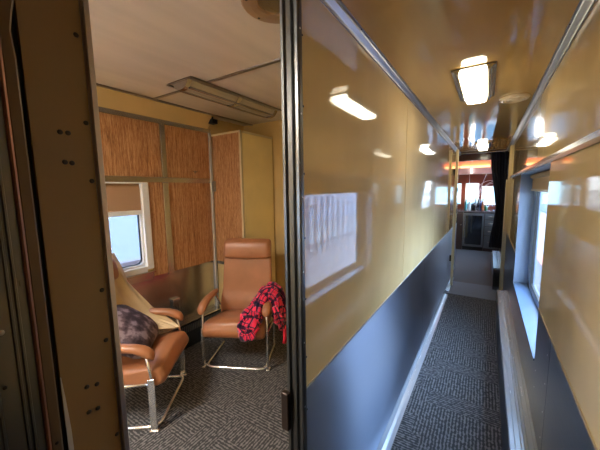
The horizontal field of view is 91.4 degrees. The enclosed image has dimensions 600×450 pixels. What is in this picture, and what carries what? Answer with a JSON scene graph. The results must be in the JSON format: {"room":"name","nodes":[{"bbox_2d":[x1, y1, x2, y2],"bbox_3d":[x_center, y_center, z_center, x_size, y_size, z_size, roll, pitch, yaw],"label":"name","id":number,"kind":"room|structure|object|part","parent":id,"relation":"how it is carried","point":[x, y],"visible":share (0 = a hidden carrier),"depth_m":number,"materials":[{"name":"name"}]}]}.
{"room":"train carriage","nodes":[
{"label":"train carriage","id":0,"kind":"room"},
{"bbox_2d":[100,112,243,330],"bbox_3d":[-1.903,0.198,1.966,0.106,2.400,4.400,3,8,32],"label":"wall","id":1,"kind":"structure","parent":0,"point":[192,279],"depth_m":3.01,"materials":[{"name":"brown wood"}]},
{"bbox_2d":[99,112,161,176],"bbox_3d":[-1.600,-0.633,2.266,0.009,0.486,1.105,3,8,32],"label":"upper cabinet","id":2,"kind":"object","parent":1,"relation":"attached to","point":[130,147],"visible":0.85,"depth_m":2.49,"materials":[{"name":"brown wood"}]},
{"bbox_2d":[105,182,155,278],"bbox_3d":[-1.700,0.088,2.211,0.095,0.825,1.172,3,8,32],"label":"window","id":3,"kind":"structure","parent":1,"relation":"in","point":[130,236],"depth_m":2.61,"materials":[{"name":"white paint"}]},
{"bbox_2d":[105,183,141,216],"bbox_3d":[-1.702,-0.174,2.180,0.026,0.273,1.035,3,8,32],"label":"window blind","id":4,"kind":"object","parent":3,"relation":"attached to","point":[122,199],"visible":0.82,"depth_m":2.49,"materials":[{"name":"beige fabric"}]},
{"bbox_3d":[-1.730,0.068,2.232,0.004,0.710,1.020,3,8,32],"label":"pane","id":5,"kind":"part","parent":3,"relation":"part of","materials":[{"name":"clear glass"}]},
{"bbox_3d":[-1.721,0.069,2.227,0.040,0.760,1.080,3,8,32],"label":"sash","id":6,"kind":"part","parent":3,"relation":"part of","materials":[{"name":"white paint"}]},
{"bbox_3d":[-1.681,0.491,2.251,0.065,0.015,1.172,3,8,32],"label":"sill","id":7,"kind":"part","parent":3,"relation":"part of","materials":[{"name":"silver metal"}]},
{"bbox_2d":[96,86,212,128],"bbox_3d":[-1.987,-0.894,1.533,0.117,0.128,3.820,3,8,32],"label":"trim","id":8,"kind":"structure","parent":1,"relation":"attached to","point":[107,98],"depth_m":2.56,"materials":[{"name":"yellow paint"}]},
{"bbox_2d":[98,106,210,132],"bbox_3d":[-2.019,-0.814,1.588,0.012,0.042,3.860,3,8,32],"label":"trim","id":9,"kind":"structure","parent":1,"relation":"attached to","point":[101,109],"depth_m":2.62,"materials":[{"name":"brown metal"}]},
{"bbox_2d":[105,176,210,182],"bbox_3d":[-2.012,-0.283,1.652,0.010,0.048,3.860,3,8,32],"label":"trim","id":10,"kind":"structure","parent":1,"relation":"attached to","point":[107,178],"depth_m":2.69,"materials":[{"name":"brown metal"}]},
{"bbox_2d":[159,123,173,273],"bbox_3d":[-1.280,-0.230,2.808,0.016,1.432,0.060,3,8,32],"label":"trim","id":11,"kind":"structure","parent":1,"relation":"attached to","point":[165,186],"depth_m":2.81,"materials":[{"name":"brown wood"}]},
{"bbox_3d":[-1.856,0.955,2.033,0.008,0.880,4.400,3,8,32],"label":"panel","id":12,"kind":"part","parent":1,"relation":"part of","materials":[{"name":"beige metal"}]},
{"bbox_2d":[171,297,179,310],"bbox_3d":[-1.244,0.816,2.937,0.036,0.165,0.080,3,8,32],"label":"wall box","id":13,"kind":"object","parent":1,"relation":"attached to","point":[175,301],"visible":0.74,"depth_m":2.92,"materials":[{"name":"silver metal"}]},
{"bbox_3d":[-1.245,0.746,2.929,0.036,0.024,0.080,3,8,32],"label":"lid","id":14,"kind":"part","parent":13,"relation":"part of","materials":[{"name":"silver metal"}]},
{"bbox_3d":[-2.017,0.177,1.705,0.008,0.877,3.845,3,8,32],"label":"wood panel","id":15,"kind":"part","parent":1,"relation":"part of","materials":[{"name":"brown wood"}]},
{"bbox_2d":[164,125,209,178],"bbox_3d":[-1.132,-0.725,2.987,0.017,0.486,0.505,3,8,32],"label":"upper cabinet","id":16,"kind":"object","parent":1,"relation":"attached to","point":[187,153],"visible":1,"depth_m":2.96,"materials":[{"name":"brown wood"}]},
{"bbox_2d":[158,306,220,349],"bbox_3d":[-1.954,1.286,1.821,0.083,0.275,3.830,3,8,32],"label":"radiator","id":17,"kind":"object","parent":1,"relation":"attached to","point":[191,326],"visible":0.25,"depth_m":3.08,"materials":[{"name":"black metal"}]},
{"bbox_2d":[208,117,217,124],"bbox_3d":[-0.927,-1.116,3.113,0.070,0.080,0.070,3,8,32],"label":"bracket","id":18,"kind":"object","parent":1,"relation":"attached to","point":[212,121],"visible":0.89,"depth_m":3.09,"materials":[{"name":"black metal"}]},
{"bbox_2d":[208,133,218,305],"bbox_3d":[-0.974,0.009,3.304,0.022,2.032,0.027,3,8,32],"label":"trim","id":19,"kind":"structure","parent":1,"relation":"attached to","point":[209,134],"depth_m":3.28,"materials":[{"name":"silver metal"}]},
{"bbox_3d":[-0.832,-0.006,3.553,0.008,2.400,0.550,3,8,32],"label":"cream panel","id":20,"kind":"part","parent":1,"relation":"part of","materials":[{"name":"brown wood"}]},
{"bbox_2d":[89,0,281,125],"bbox_3d":[-1.043,-0.963,1.282,2.170,0.040,4.430,3,8,32],"label":"ceiling","id":21,"kind":"structure","parent":0,"point":[140,47],"depth_m":1.65,"materials":[{"name":"beige paint"}]},
{"bbox_2d":[96,83,252,125],"bbox_3d":[-1.770,-0.980,1.729,0.035,0.010,4.400,3,8,32],"label":"trim","id":22,"kind":"structure","parent":21,"relation":"attached to","point":[97,84],"depth_m":2.60,"materials":[{"name":"silver metal"}]},
{"bbox_2d":[153,58,280,99],"bbox_3d":[-0.437,-1.032,1.996,1.920,0.008,0.030,3,8,32],"label":"trim","id":23,"kind":"structure","parent":21,"relation":"attached to","point":[278,59],"depth_m":2.00,"materials":[{"name":"silver metal"}]},
{"bbox_2d":[167,76,281,117],"bbox_3d":[-0.584,-1.066,2.552,0.294,0.066,1.070,3,8,32],"label":"ceiling lamp","id":24,"kind":"object","parent":21,"relation":"attached to","point":[190,85],"visible":0.94,"depth_m":2.38,"materials":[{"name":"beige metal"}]},
{"bbox_3d":[-0.470,-1.082,2.477,0.024,0.010,1.070,3,8,32],"label":"rail","id":25,"kind":"part","parent":24,"relation":"part of","materials":[{"name":"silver metal"}]},
{"bbox_2d":[241,0,279,23],"bbox_3d":[-0.100,-0.943,1.247,0.300,0.018,0.300,3,8,32],"label":"ceiling speaker","id":26,"kind":"object","parent":21,"relation":"attached to","point":[268,11],"visible":0.62,"depth_m":1.29,"materials":[{"name":"beige plastic"}]},
{"bbox_2d":[258,0,279,12],"bbox_3d":[-0.100,-0.947,1.246,0.164,0.004,0.163,3,8,32],"label":"ceiling light","id":27,"kind":"object","parent":26,"relation":"attached to","point":[264,6],"depth_m":1.27,"materials":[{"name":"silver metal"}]},
{"bbox_2d":[244,120,285,296],"bbox_3d":[0.205,0.014,3.248,2.070,2.400,0.050,3,8,32],"label":"wall partition","id":28,"kind":"structure","parent":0,"point":[273,129],"depth_m":3.48,"materials":[{"name":"yellow paint"}]},
{"bbox_2d":[124,248,501,449],"bbox_3d":[1.184,1.130,4.106,3.115,0.054,11.100,3,8,32],"label":"floor","id":29,"kind":"structure","parent":0,"point":[454,402],"depth_m":2.32,"materials":[{"name":"grey carpet"}]},
{"bbox_2d":[112,258,188,432],"bbox_3d":[-1.245,0.810,2.187,0.643,1.113,0.670,-1,7,-4],"label":"recliner chair","id":30,"kind":"object","parent":29,"relation":"on","point":[156,363],"visible":0.38,"depth_m":2.01,"materials":[{"name":"brown leather"}]},
{"bbox_3d":[-1.215,1.034,2.216,0.442,0.031,0.600,-1,7,-4],"label":"seat frame","id":31,"kind":"part","parent":30,"relation":"part of","materials":[{"name":"silver metal"}]},
{"bbox_3d":[-1.154,0.830,1.899,0.395,0.120,0.080,-1,7,-4],"label":"armrest","id":32,"kind":"part","parent":30,"relation":"part of","materials":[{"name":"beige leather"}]},
{"bbox_2d":[117,304,158,358],"bbox_3d":[-1.277,0.770,2.160,0.375,0.327,0.473,-2,7,-12],"label":"pillow","id":33,"kind":"object","parent":30,"relation":"on","point":[135,327],"visible":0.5,"depth_m":2.10,"materials":[{"name":"purple fabric"}]},
{"bbox_2d":[112,253,178,328],"bbox_3d":[-1.252,0.532,2.273,0.516,0.652,0.430,-1,7,-4],"label":"throw blanket","id":34,"kind":"object","parent":30,"relation":"on","point":[126,294],"visible":0.47,"depth_m":2.39,"materials":[{"name":"beige fabric"}]},
{"bbox_3d":[-1.007,0.958,1.931,0.069,0.231,0.029,2,7,20],"label":"arm post","id":35,"kind":"part","parent":30,"relation":"part of","materials":[{"name":"silver metal"}]},
{"bbox_3d":[-0.981,1.200,1.950,0.044,0.363,0.014,-1,7,-4],"label":"leg","id":36,"kind":"part","parent":30,"relation":"part of","materials":[{"name":"silver metal"}]},
{"bbox_3d":[-1.194,0.981,2.211,0.547,0.179,0.560,-1,7,-4],"label":"seat","id":37,"kind":"part","parent":30,"relation":"part of","materials":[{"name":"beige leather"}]},
{"bbox_3d":[-1.198,0.761,2.483,0.395,0.120,0.080,-1,7,-4],"label":"armrest","id":38,"kind":"part","parent":30,"relation":"part of","materials":[{"name":"beige leather"}]},
{"bbox_3d":[-1.026,1.130,2.544,0.044,0.363,0.014,-1,7,-4],"label":"leg","id":39,"kind":"part","parent":30,"relation":"part of","materials":[{"name":"silver metal"}]},
{"bbox_2d":[197,238,275,371],"bbox_3d":[-0.564,0.723,2.831,0.670,1.113,0.643,0,7,6],"label":"recliner chair","id":40,"kind":"object","parent":29,"relation":"on","point":[247,261],"visible":0.87,"depth_m":2.97,"materials":[{"name":"brown leather"}]},
{"bbox_3d":[-0.873,0.869,2.666,0.029,0.231,0.069,3,8,31],"label":"arm post","id":41,"kind":"part","parent":40,"relation":"part of","materials":[{"name":"silver metal"}]},
{"bbox_3d":[-0.883,1.112,2.674,0.014,0.363,0.044,0,7,6],"label":"leg","id":42,"kind":"part","parent":40,"relation":"part of","materials":[{"name":"silver metal"}]},
{"bbox_3d":[-0.865,0.719,2.795,0.080,0.120,0.395,0,7,6],"label":"armrest","id":43,"kind":"part","parent":40,"relation":"part of","materials":[{"name":"beige leather"}]},
{"bbox_3d":[-0.566,0.901,2.804,0.560,0.179,0.547,0,7,6],"label":"seat","id":44,"kind":"part","parent":40,"relation":"part of","materials":[{"name":"beige leather"}]},
{"bbox_3d":[-0.542,0.588,3.023,0.528,0.656,0.190,0,7,6],"label":"backrest","id":45,"kind":"part","parent":40,"relation":"part of","materials":[{"name":"beige leather"}]},
{"bbox_2d":[237,282,286,343],"bbox_3d":[-0.327,0.841,2.673,0.408,0.553,0.503,0,7,3],"label":"plaid blanket","id":46,"kind":"object","parent":40,"relation":"on","point":[251,317],"visible":0.99,"depth_m":2.60,"materials":[{"name":"red fabric"}]},
{"bbox_2d":[261,282,284,330],"bbox_3d":[-0.316,0.749,2.764,0.338,0.396,0.316,0,7,6],"label":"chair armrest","id":47,"kind":"object","parent":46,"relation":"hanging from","point":[272,292],"depth_m":2.64,"materials":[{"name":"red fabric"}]},
{"bbox_3d":[-0.278,0.718,2.728,0.080,0.120,0.395,0,7,6],"label":"armrest","id":48,"kind":"part","parent":40,"relation":"part of","materials":[{"name":"beige leather"}]},
{"bbox_3d":[-0.286,1.111,2.607,0.014,0.363,0.044,0,7,6],"label":"leg","id":49,"kind":"part","parent":40,"relation":"part of","materials":[{"name":"silver metal"}]},
{"bbox_3d":[-0.266,1.074,2.995,0.012,0.310,0.040,0,7,6],"label":"leg","id":50,"kind":"part","parent":40,"relation":"part of","materials":[{"name":"silver metal"}]},
{"bbox_2d":[211,130,275,322],"bbox_3d":[-0.636,0.098,3.429,0.442,2.216,0.559,3,8,32],"label":"wardrobe","id":51,"kind":"object","parent":29,"relation":"on","point":[243,186],"visible":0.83,"depth_m":3.19,"materials":[{"name":"brown wood"}]},
{"bbox_3d":[-0.782,-0.271,3.175,0.410,1.383,0.008,3,8,32],"label":"panel","id":52,"kind":"part","parent":51,"relation":"part of","materials":[{"name":"brown wood"}]},
{"bbox_3d":[-0.631,0.098,3.432,0.432,2.216,0.529,3,8,32],"label":"edge trim","id":53,"kind":"part","parent":51,"relation":"part of","materials":[{"name":"beige wood"}]},
{"bbox_3d":[-0.446,0.110,3.325,0.009,2.172,0.490,3,8,32],"label":"door","id":54,"kind":"part","parent":51,"relation":"part of","materials":[{"name":"yellow laminate"}]},
{"bbox_2d":[455,212,463,248],"bbox_3d":[4.204,0.107,7.989,0.445,0.978,0.700,3,8,32],"label":"base cabinet","id":55,"kind":"object","parent":29,"relation":"on","point":[459,230],"visible":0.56,"depth_m":7.63,"materials":[{"name":"brown wood"}]},
{"bbox_3d":[4.034,0.112,7.716,0.410,0.840,0.020,3,8,32],"label":"door","id":56,"kind":"part","parent":55,"relation":"part of","materials":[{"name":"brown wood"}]},
{"bbox_2d":[462,212,484,250],"bbox_3d":[4.580,0.132,7.734,0.455,0.978,0.728,3,8,32],"label":"wine fridge","id":57,"kind":"object","parent":29,"relation":"on","point":[473,222],"visible":0.98,"depth_m":7.48,"materials":[{"name":"black glass"}]},
{"bbox_3d":[4.420,0.129,7.477,0.370,0.750,0.008,3,8,32],"label":"door glass","id":58,"kind":"part","parent":57,"relation":"part of","materials":[{"name":"black glass"}]},
{"bbox_2d":[482,213,498,251],"bbox_3d":[4.926,0.151,7.528,0.340,0.978,0.705,3,8,32],"label":"base cabinet","id":59,"kind":"object","parent":29,"relation":"on","point":[489,217],"visible":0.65,"depth_m":7.30,"materials":[{"name":"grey wood"}]},
{"bbox_2d":[457,209,494,212],"bbox_3d":[4.530,-0.378,7.705,1.250,0.040,0.720,3,8,32],"label":"countertop","id":60,"kind":"structure","parent":59,"relation":"on","point":[458,210],"depth_m":7.44,"materials":[{"name":"grey"}]},
{"bbox_2d":[464,198,466,209],"bbox_3d":[4.352,-0.546,7.679,0.070,0.304,0.070,3,8,32],"label":"bottle","id":61,"kind":"object","parent":60,"relation":"on","point":[465,203],"visible":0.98,"depth_m":7.66,"materials":[{"name":"teal glass"}]},
{"bbox_2d":[468,185,470,203],"bbox_3d":[4.524,-0.734,7.819,0.100,0.640,0.100,3,8,32],"label":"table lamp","id":62,"kind":"object","parent":60,"relation":"on","point":[469,187],"visible":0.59,"depth_m":7.78,"materials":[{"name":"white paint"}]},
{"bbox_2d":[477,195,479,209],"bbox_3d":[4.618,-0.576,7.563,0.068,0.384,0.068,3,8,32],"label":"bottle","id":63,"kind":"object","parent":60,"relation":"on","point":[478,201],"visible":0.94,"depth_m":7.54,"materials":[{"name":"black glass"}]},
{"bbox_2d":[481,198,484,209],"bbox_3d":[4.672,-0.536,7.474,0.068,0.324,0.068,3,8,32],"label":"bottle","id":64,"kind":"object","parent":60,"relation":"on","point":[482,203],"visible":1,"depth_m":7.46,"materials":[{"name":"orange glass"}]},
{"bbox_3d":[4.759,0.167,7.263,0.325,0.215,0.030,3,8,32],"label":"drawer","id":65,"kind":"part","parent":59,"relation":"part of","materials":[{"name":"silver metal"}]},
{"bbox_3d":[4.756,-0.031,7.239,0.325,0.155,0.030,3,8,32],"label":"drawer","id":66,"kind":"part","parent":59,"relation":"part of","materials":[{"name":"silver metal"}]},
{"bbox_3d":[4.754,-0.200,7.219,0.325,0.155,0.030,3,8,32],"label":"drawer","id":67,"kind":"part","parent":59,"relation":"part of","materials":[{"name":"silver metal"}]},
{"bbox_3d":[4.763,0.441,7.295,0.325,0.305,0.030,3,8,32],"label":"drawer","id":68,"kind":"part","parent":59,"relation":"part of","materials":[{"name":"silver metal"}]},
{"bbox_2d":[491,250,500,287],"bbox_3d":[3.489,0.763,5.197,0.135,0.356,1.520,3,8,32],"label":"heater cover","id":69,"kind":"object","parent":29,"relation":"on","point":[496,255],"visible":0.98,"depth_m":5.09,"materials":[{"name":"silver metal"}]},
{"bbox_3d":[3.437,0.773,5.231,0.005,0.330,1.520,3,8,32],"label":"panel","id":70,"kind":"part","parent":69,"relation":"part of","materials":[{"name":"grey metal"}]},
{"bbox_2d":[495,290,512,345],"bbox_3d":[2.226,1.020,3.210,0.110,0.353,0.937,3,8,32],"label":"heater cover","id":71,"kind":"object","parent":29,"relation":"on","point":[503,308],"visible":0.98,"depth_m":3.14,"materials":[{"name":"silver metal"}]},
{"bbox_3d":[2.185,1.030,3.237,0.005,0.327,0.937,3,8,32],"label":"panel","id":72,"kind":"part","parent":71,"relation":"part of","materials":[{"name":"grey metal"}]},
{"bbox_2d":[301,0,459,449],"bbox_3d":[0.877,0.113,2.332,0.053,2.400,8.020,3,8,32],"label":"wall","id":73,"kind":"structure","parent":0,"point":[379,179],"depth_m":1.37,"materials":[{"name":"beige laminate"}]},
{"bbox_2d":[0,0,66,449],"bbox_3d":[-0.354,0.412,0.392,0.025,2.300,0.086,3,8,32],"label":"door","id":74,"kind":"structure","parent":73,"relation":"in","point":[31,413],"depth_m":0.36,"materials":[{"name":"brown metal"}]},
{"bbox_2d":[14,0,306,449],"bbox_3d":[-0.172,0.363,0.697,0.069,2.320,0.632,3,8,32],"label":"door frame","id":75,"kind":"structure","parent":73,"relation":"in","point":[55,44],"depth_m":0.42,"materials":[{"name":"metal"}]},
{"bbox_3d":[-0.315,0.404,0.459,0.018,2.300,0.069,3,8,32],"label":"panel","id":76,"kind":"part","parent":75,"relation":"part of","materials":[{"name":"brown laminate"}]},
{"bbox_2d":[281,390,290,430],"bbox_3d":[-0.047,0.622,0.982,0.029,0.135,0.019,3,8,32],"label":"box","id":77,"kind":"object","parent":75,"relation":"attached to","point":[285,395],"visible":1,"depth_m":0.97,"materials":[{"name":"brown metal"}]},
{"bbox_3d":[1.540,0.704,3.396,0.005,0.916,5.652,3,8,32],"label":"panel","id":78,"kind":"part","parent":73,"relation":"part of","materials":[{"name":"blue metal"}]},
{"bbox_2d":[320,0,461,155],"bbox_3d":[0.891,-0.889,2.183,0.034,0.030,8.000,3,8,32],"label":"trim","id":79,"kind":"structure","parent":73,"relation":"attached to","point":[337,8],"depth_m":1.32,"materials":[{"name":"grey metal"}]},
{"bbox_2d":[377,291,447,449],"bbox_3d":[1.134,1.238,2.748,0.055,0.060,4.010,3,8,32],"label":"baseboard","id":80,"kind":"structure","parent":73,"relation":"attached to","point":[387,440],"depth_m":2.34,"materials":[{"name":"silver metal"}]},
{"bbox_2d":[445,277,453,291],"bbox_3d":[2.503,0.979,4.884,0.050,0.030,0.850,3,8,32],"label":"baseboard","id":81,"kind":"structure","parent":73,"relation":"attached to","point":[448,287],"depth_m":4.70,"materials":[{"name":"silver metal"}]},
{"bbox_2d":[341,0,579,152],"bbox_3d":[1.238,-0.904,1.970,0.945,0.040,8.020,3,8,32],"label":"ceiling","id":82,"kind":"structure","parent":0,"point":[423,41],"depth_m":1.31,"materials":[{"name":"yellow paint"}]},
{"bbox_2d":[451,61,496,103],"bbox_3d":[1.064,-0.833,1.780,0.206,0.050,0.620,3,8,32],"label":"ceiling lamp","id":83,"kind":"object","parent":82,"relation":"attached to","point":[474,84],"visible":1,"depth_m":1.65,"materials":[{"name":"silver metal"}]},
{"bbox_2d":[474,142,490,150],"bbox_3d":[2.731,-1.166,4.372,0.206,0.050,0.620,3,8,32],"label":"ceiling lamp","id":84,"kind":"object","parent":82,"relation":"attached to","point":[484,146],"visible":1,"depth_m":4.19,"materials":[{"name":"silver metal"}]},
{"bbox_2d":[499,93,529,102],"bbox_3d":[1.510,-0.885,2.060,0.176,0.026,0.176,3,8,32],"label":"ceiling vent","id":85,"kind":"object","parent":82,"relation":"in","point":[514,98],"visible":1,"depth_m":2.02,"materials":[{"name":"beige plastic"}]},
{"bbox_2d":[459,160,491,174],"bbox_3d":[3.779,-1.616,7.796,3.060,0.540,1.150,3,8,32],"label":"ceiling","id":86,"kind":"structure","parent":0,"point":[480,170],"depth_m":7.41,"materials":[{"name":"brown"}]},
{"bbox_2d":[460,165,489,167],"bbox_3d":[4.371,-1.458,7.304,0.640,0.045,0.130,3,8,32],"label":"lamp","id":87,"kind":"object","parent":86,"relation":"attached to","point":[475,166],"visible":1,"depth_m":7.27,"materials":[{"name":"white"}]},
{"bbox_2d":[467,161,492,203],"bbox_3d":[4.472,-1.039,7.095,0.684,1.141,0.068,3,8,32],"label":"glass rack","id":88,"kind":"object","parent":86,"relation":"hanging from","point":[470,161],"visible":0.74,"depth_m":7.18,"materials":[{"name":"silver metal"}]},
{"bbox_2d":[457,174,494,232],"bbox_3d":[4.119,-0.708,8.417,3.060,2.500,0.060,3,8,32],"label":"wall","id":89,"kind":"structure","parent":0,"point":[474,178],"depth_m":7.92,"materials":[{"name":"brown wood"}]},
{"bbox_2d":[458,183,461,203],"bbox_3d":[4.346,-0.875,8.226,0.330,0.570,0.060,3,8,32],"label":"window","id":90,"kind":"structure","parent":89,"relation":"in","point":[460,185],"depth_m":8.16,"materials":[{"name":"glass"}]},
{"bbox_2d":[465,183,479,203],"bbox_3d":[4.704,-0.853,7.999,0.320,0.570,0.060,3,8,32],"label":"window","id":91,"kind":"structure","parent":89,"relation":"in","point":[474,186],"depth_m":8.00,"materials":[{"name":"white glass"}]},
{"bbox_2d":[481,186,494,203],"bbox_3d":[5.084,-0.800,7.761,0.460,0.470,0.060,3,8,32],"label":"window","id":92,"kind":"structure","parent":89,"relation":"in","point":[488,191],"depth_m":7.81,"materials":[{"name":"white glass"}]},
{"bbox_2d":[460,151,505,160],"bbox_3d":[3.361,-1.399,5.313,0.895,0.427,0.080,3,8,32],"label":"wall","id":93,"kind":"structure","parent":0,"point":[478,156],"depth_m":5.37,"materials":[{"name":"beige paint"}]},
{"bbox_2d":[503,0,599,449],"bbox_3d":[1.590,0.222,1.888,0.158,2.267,8.020,3,8,32],"label":"wall","id":94,"kind":"structure","parent":0,"point":[562,381],"depth_m":1.11,"materials":[{"name":"beige laminate"}]},
{"bbox_2d":[449,145,512,289],"bbox_3d":[2.775,-0.077,4.554,0.755,2.197,0.061,3,8,32],"label":"door frame","id":95,"kind":"structure","parent":94,"relation":"in","point":[455,171],"depth_m":4.45,"materials":[{"name":"beige"}]},
{"bbox_3d":[2.494,-0.093,4.728,0.037,2.197,0.050,3,8,32],"label":"post","id":96,"kind":"part","parent":95,"relation":"part of","materials":[{"name":"beige"}]},
{"bbox_3d":[3.074,0.183,4.397,0.057,1.710,0.060,3,8,32],"label":"post","id":97,"kind":"part","parent":95,"relation":"part of","materials":[{"name":"beige"}]},
{"bbox_3d":[3.067,-0.907,4.261,0.035,0.487,0.060,3,8,32],"label":"post","id":98,"kind":"part","parent":95,"relation":"part of","materials":[{"name":"beige"}]},
{"bbox_2d":[459,150,507,154],"bbox_3d":[3.191,-1.265,5.104,0.745,0.017,0.018,3,8,32],"label":"curtain rod","id":99,"kind":"object","parent":94,"relation":"attached to","point":[504,150],"visible":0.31,"depth_m":5.09,"materials":[{"name":"silver metal"}]},
{"bbox_2d":[489,151,508,247],"bbox_3d":[3.413,-0.421,5.072,0.248,1.655,0.080,3,8,32],"label":"curtain","id":100,"kind":"object","parent":99,"relation":"hanging from","point":[499,160],"visible":0.98,"depth_m":5.05,"materials":[{"name":"black fabric"}]},
{"bbox_2d":[497,318,537,449],"bbox_3d":[0.659,1.330,0.775,0.113,0.356,4.880,3,8,32],"label":"heater cover","id":101,"kind":"object","parent":94,"relation":"attached to","point":[517,428],"visible":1,"depth_m":1.82,"materials":[{"name":"silver metal"}]},
{"bbox_3d":[0.617,1.341,0.803,0.005,0.330,4.880,3,8,32],"label":"panel","id":102,"kind":"part","parent":101,"relation":"part of","materials":[{"name":"grey metal"}]},
{"bbox_2d":[513,162,550,359],"bbox_3d":[1.794,0.133,2.203,0.159,1.087,1.615,3,8,32],"label":"window","id":103,"kind":"structure","parent":94,"relation":"in","point":[527,294],"depth_m":2.77,"materials":[{"name":"blue paint"}]},
{"bbox_3d":[1.802,0.667,2.266,0.159,0.012,1.615,3,8,32],"label":"sill","id":104,"kind":"part","parent":103,"relation":"part of","materials":[{"name":"blue paint"}]},
{"bbox_3d":[1.840,0.130,2.173,0.040,1.075,1.615,3,8,32],"label":"frame","id":105,"kind":"part","parent":103,"relation":"part of","materials":[{"name":"blue paint"}]},
{"bbox_2d":[530,170,549,191],"bbox_3d":[1.792,-0.318,2.134,0.040,0.154,1.555,3,8,32],"label":"window blind","id":106,"kind":"object","parent":103,"relation":"attached to","point":[540,183],"visible":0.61,"depth_m":2.29,"materials":[{"name":"beige fabric"}]},
{"bbox_3d":[1.539,0.880,2.005,0.005,0.935,8.020,3,8,32],"label":"panel","id":107,"kind":"part","parent":94,"relation":"part of","materials":[{"name":"beige paint"}]},
{"bbox_2d":[507,0,595,150],"bbox_3d":[1.490,-0.853,1.802,0.034,0.030,8.000,3,8,32],"label":"trim","id":108,"kind":"structure","parent":94,"relation":"attached to","point":[584,7],"depth_m":1.34,"materials":[{"name":"grey metal"}]},
{"bbox_3d":[1.516,-0.636,1.826,0.006,0.467,8.020,3,8,32],"label":"panel","id":109,"kind":"part","parent":94,"relation":"part of","materials":[{"name":"beige laminate"}]},
{"bbox_3d":[1.526,0.020,1.903,0.006,0.777,8.020,3,8,32],"label":"panel","id":110,"kind":"part","parent":94,"relation":"part of","materials":[{"name":"beige laminate"}]},
{"bbox_2d":[510,129,599,177],"bbox_3d":[1.207,-0.325,1.382,0.008,0.036,6.880,3,8,32],"label":"trim","id":111,"kind":"structure","parent":94,"relation":"attached to","point":[593,138],"depth_m":1.15,"materials":[{"name":"silver metal"}]},
{"label":"outside","id":112,"kind":"structure","parent":0,"visible":0},
{"bbox_3d":[0.040,2.706,0.321,120.000,0.050,120.000,3,8,32],"label":"ground","id":113,"kind":"structure","parent":112,"visible":0},
{"bbox_2d":[535,212,545,294],"bbox_3d":[10.595,0.654,12.404,2.350,0.865,48.000,3,8,32],"label":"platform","id":114,"kind":"object","parent":113,"relation":"on","point":[542,224],"visible":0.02,"depth_m":8.41,"materials":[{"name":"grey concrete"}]},
{"bbox_2d":[541,192,547,213],"bbox_3d":[10.462,-0.312,10.010,0.050,1.649,32.060,3,8,32],"label":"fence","id":115,"kind":"object","parent":114,"relation":"on","point":[544,200],"visible":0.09,"depth_m":20.86,"materials":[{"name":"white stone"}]}
]}

